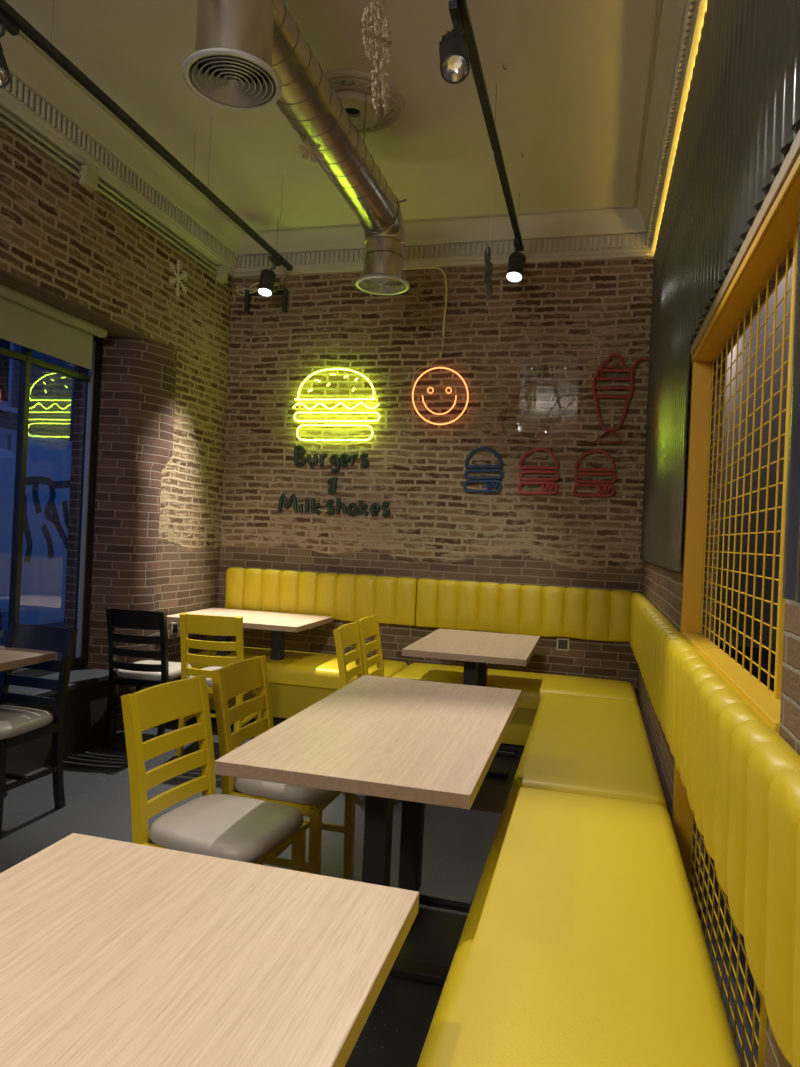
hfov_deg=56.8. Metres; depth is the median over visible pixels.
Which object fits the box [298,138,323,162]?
snowflake ornament
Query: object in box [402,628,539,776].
dining table
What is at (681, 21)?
trim
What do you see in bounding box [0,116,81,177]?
conduit pipe
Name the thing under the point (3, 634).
ground
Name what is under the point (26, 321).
roller blind
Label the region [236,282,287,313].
cable bundle
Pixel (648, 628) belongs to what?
wall padding
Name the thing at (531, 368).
sign
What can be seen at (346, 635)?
dining chair
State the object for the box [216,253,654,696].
wall
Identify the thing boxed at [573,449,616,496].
sign
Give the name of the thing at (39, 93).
trim
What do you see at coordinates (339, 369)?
sign
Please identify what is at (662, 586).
wall
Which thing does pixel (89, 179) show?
junction box
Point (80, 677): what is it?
window sill
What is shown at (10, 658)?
dining table
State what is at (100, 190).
conduit pipe
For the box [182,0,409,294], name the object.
spiral duct
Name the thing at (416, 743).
dining table
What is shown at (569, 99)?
ceiling
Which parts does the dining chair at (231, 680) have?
leg, leg, seat frame, padded seat, leg, leg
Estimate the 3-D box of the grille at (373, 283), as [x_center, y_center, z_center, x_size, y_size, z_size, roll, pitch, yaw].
[-0.109,-1.585,4.651,0.342,0.067,0.342,3,0,15]
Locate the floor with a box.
[0,716,760,1066]
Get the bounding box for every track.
[0,0,292,270]
[457,0,523,251]
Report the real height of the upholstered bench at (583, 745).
0.452 m
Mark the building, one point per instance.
(51, 404)
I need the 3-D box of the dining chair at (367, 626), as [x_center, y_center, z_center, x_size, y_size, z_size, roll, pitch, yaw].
[-0.015,0.977,4.616,0.489,0.875,0.404,3,0,14]
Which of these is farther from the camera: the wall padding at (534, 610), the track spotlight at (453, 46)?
the wall padding at (534, 610)
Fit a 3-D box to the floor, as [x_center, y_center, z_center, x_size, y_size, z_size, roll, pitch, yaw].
[-0.802,1.418,1.234,5.150,0.100,9.400,3,0,15]
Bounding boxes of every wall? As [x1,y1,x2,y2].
[0,106,232,680]
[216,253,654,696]
[637,120,799,1066]
[715,265,792,646]
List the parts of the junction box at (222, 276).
box lid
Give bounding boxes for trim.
[0,30,244,276]
[0,268,155,342]
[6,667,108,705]
[6,680,117,781]
[234,205,653,276]
[632,0,706,252]
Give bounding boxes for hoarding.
[0,428,71,630]
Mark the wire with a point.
(443, 336)
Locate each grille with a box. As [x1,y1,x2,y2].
[182,47,281,109]
[355,273,409,294]
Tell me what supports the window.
in the wall at (69, 240)
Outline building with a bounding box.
[0,339,75,441]
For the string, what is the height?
0.450 m
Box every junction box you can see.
[79,164,98,190]
[216,265,227,283]
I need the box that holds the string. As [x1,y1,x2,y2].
[208,112,211,180]
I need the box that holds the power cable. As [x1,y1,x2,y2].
[403,267,446,335]
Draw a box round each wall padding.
[224,567,417,625]
[415,579,632,641]
[629,592,682,722]
[660,633,799,1066]
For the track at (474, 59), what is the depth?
3.58 m
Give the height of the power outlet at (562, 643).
0.090 m
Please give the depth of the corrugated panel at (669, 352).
3.55 m
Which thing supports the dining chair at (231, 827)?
on the floor
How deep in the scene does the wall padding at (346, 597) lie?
5.76 m
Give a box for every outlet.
[171,622,177,634]
[556,638,568,650]
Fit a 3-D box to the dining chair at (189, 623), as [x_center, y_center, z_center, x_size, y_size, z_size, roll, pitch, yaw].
[-1.125,0.926,4.665,0.404,0.875,0.489,3,0,8]
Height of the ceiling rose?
0.062 m
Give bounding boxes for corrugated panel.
[640,27,702,571]
[689,0,799,344]
[782,203,799,602]
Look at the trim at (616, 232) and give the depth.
5.50 m
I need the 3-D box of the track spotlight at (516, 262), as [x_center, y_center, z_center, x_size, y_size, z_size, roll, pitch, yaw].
[0.797,-1.865,5.079,0.125,0.272,0.164,3,0,15]
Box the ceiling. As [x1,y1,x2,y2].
[5,0,662,229]
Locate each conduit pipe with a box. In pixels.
[0,108,81,170]
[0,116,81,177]
[98,180,218,269]
[98,187,217,274]
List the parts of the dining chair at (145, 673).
leg, leg, seat frame, padded seat, leg, leg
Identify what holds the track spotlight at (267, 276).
attached to the track at (6, 9)
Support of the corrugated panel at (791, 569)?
attached to the wall at (662, 586)
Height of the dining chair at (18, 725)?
0.875 m
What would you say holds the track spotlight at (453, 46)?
attached to the track at (474, 59)
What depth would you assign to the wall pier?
4.99 m
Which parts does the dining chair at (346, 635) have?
leg, leg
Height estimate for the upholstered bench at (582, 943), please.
0.452 m
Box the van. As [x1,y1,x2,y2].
[0,448,15,619]
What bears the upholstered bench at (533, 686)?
on the floor
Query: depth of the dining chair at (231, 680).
2.74 m
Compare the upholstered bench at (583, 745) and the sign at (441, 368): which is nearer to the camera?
the upholstered bench at (583, 745)
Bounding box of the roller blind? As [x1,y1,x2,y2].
[0,283,106,369]
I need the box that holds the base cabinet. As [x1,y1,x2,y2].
[715,630,775,691]
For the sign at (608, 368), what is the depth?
5.26 m
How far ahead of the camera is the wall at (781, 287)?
4.65 m
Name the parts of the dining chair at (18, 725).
leg, leg, padded seat, seat frame, leg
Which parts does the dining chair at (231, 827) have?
leg, leg, seat frame, padded seat, leg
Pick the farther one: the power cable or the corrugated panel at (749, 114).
the power cable
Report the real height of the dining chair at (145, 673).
0.875 m
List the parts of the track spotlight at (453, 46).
bracket arm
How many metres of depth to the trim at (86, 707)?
4.42 m
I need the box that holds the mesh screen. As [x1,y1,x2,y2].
[672,129,799,1066]
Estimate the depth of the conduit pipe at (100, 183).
4.96 m
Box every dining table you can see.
[0,646,56,670]
[0,833,418,1066]
[167,608,332,719]
[214,675,521,985]
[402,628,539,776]
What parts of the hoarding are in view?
upright post, upright post, rail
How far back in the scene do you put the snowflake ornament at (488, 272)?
3.90 m
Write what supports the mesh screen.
on the floor
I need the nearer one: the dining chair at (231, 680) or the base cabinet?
the dining chair at (231, 680)
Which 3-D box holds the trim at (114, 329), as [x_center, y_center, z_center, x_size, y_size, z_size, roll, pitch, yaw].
[-2.358,-1.353,3.442,0.486,0.017,3.610,3,0,15]
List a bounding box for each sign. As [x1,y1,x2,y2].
[277,445,389,517]
[293,368,380,440]
[412,367,468,425]
[463,447,503,492]
[500,368,578,443]
[518,447,559,493]
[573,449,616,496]
[592,352,647,443]
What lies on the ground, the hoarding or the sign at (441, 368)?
the hoarding
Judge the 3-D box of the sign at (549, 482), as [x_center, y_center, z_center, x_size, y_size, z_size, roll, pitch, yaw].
[1.017,-0.455,5.407,0.298,0.346,0.056,3,0,15]
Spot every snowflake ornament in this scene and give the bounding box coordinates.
[169,260,186,295]
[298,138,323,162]
[361,0,391,113]
[483,152,493,299]
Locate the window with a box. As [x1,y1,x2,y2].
[0,335,102,676]
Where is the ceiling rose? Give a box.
[324,70,404,133]
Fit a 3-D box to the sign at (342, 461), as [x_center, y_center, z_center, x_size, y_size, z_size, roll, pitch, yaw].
[-0.518,-0.414,5.815,0.942,0.551,0.034,3,0,15]
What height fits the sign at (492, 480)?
0.346 m
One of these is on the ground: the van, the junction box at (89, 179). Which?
the van
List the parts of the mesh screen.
frame post, frame post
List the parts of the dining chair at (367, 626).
leg, leg, padded seat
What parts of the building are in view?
dark pane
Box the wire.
[411,336,443,385]
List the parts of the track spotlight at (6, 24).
bracket arm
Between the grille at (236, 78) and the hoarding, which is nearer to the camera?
the grille at (236, 78)
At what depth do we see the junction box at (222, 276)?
5.83 m
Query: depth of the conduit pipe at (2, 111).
3.94 m
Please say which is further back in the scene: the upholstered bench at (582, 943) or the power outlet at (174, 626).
the power outlet at (174, 626)
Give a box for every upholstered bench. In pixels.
[188,647,407,725]
[392,663,637,754]
[417,787,740,1066]
[511,693,667,810]
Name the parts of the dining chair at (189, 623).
leg, padded seat, seat frame, leg, leg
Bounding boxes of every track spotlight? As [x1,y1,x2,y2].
[0,11,18,87]
[257,256,280,296]
[439,0,469,83]
[506,238,525,282]
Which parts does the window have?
frame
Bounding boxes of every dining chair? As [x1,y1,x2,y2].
[0,623,77,837]
[102,607,192,746]
[121,675,305,871]
[175,613,261,755]
[210,655,355,879]
[333,622,363,688]
[355,615,433,681]
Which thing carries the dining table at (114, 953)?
on the floor
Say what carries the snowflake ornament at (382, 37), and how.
hanging from the ceiling
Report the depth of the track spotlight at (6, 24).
3.04 m
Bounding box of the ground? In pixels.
[0,621,63,668]
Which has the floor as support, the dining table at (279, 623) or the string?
the dining table at (279, 623)
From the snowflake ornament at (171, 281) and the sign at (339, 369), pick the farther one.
the sign at (339, 369)
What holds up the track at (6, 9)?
hanging from the ceiling
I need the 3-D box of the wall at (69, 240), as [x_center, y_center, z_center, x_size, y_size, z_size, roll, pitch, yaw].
[-2.847,-0.600,1.694,0.490,3.750,9.200,3,0,15]
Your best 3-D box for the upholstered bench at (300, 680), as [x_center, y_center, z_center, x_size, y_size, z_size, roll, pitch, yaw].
[-0.779,1.153,5.533,1.575,0.452,0.653,3,0,15]
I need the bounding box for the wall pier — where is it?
[62,336,176,730]
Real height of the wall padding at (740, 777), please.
0.381 m
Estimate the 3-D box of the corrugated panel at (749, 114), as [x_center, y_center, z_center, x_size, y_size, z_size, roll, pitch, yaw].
[0.951,-1.372,2.092,0.017,1.256,1.641,3,0,15]

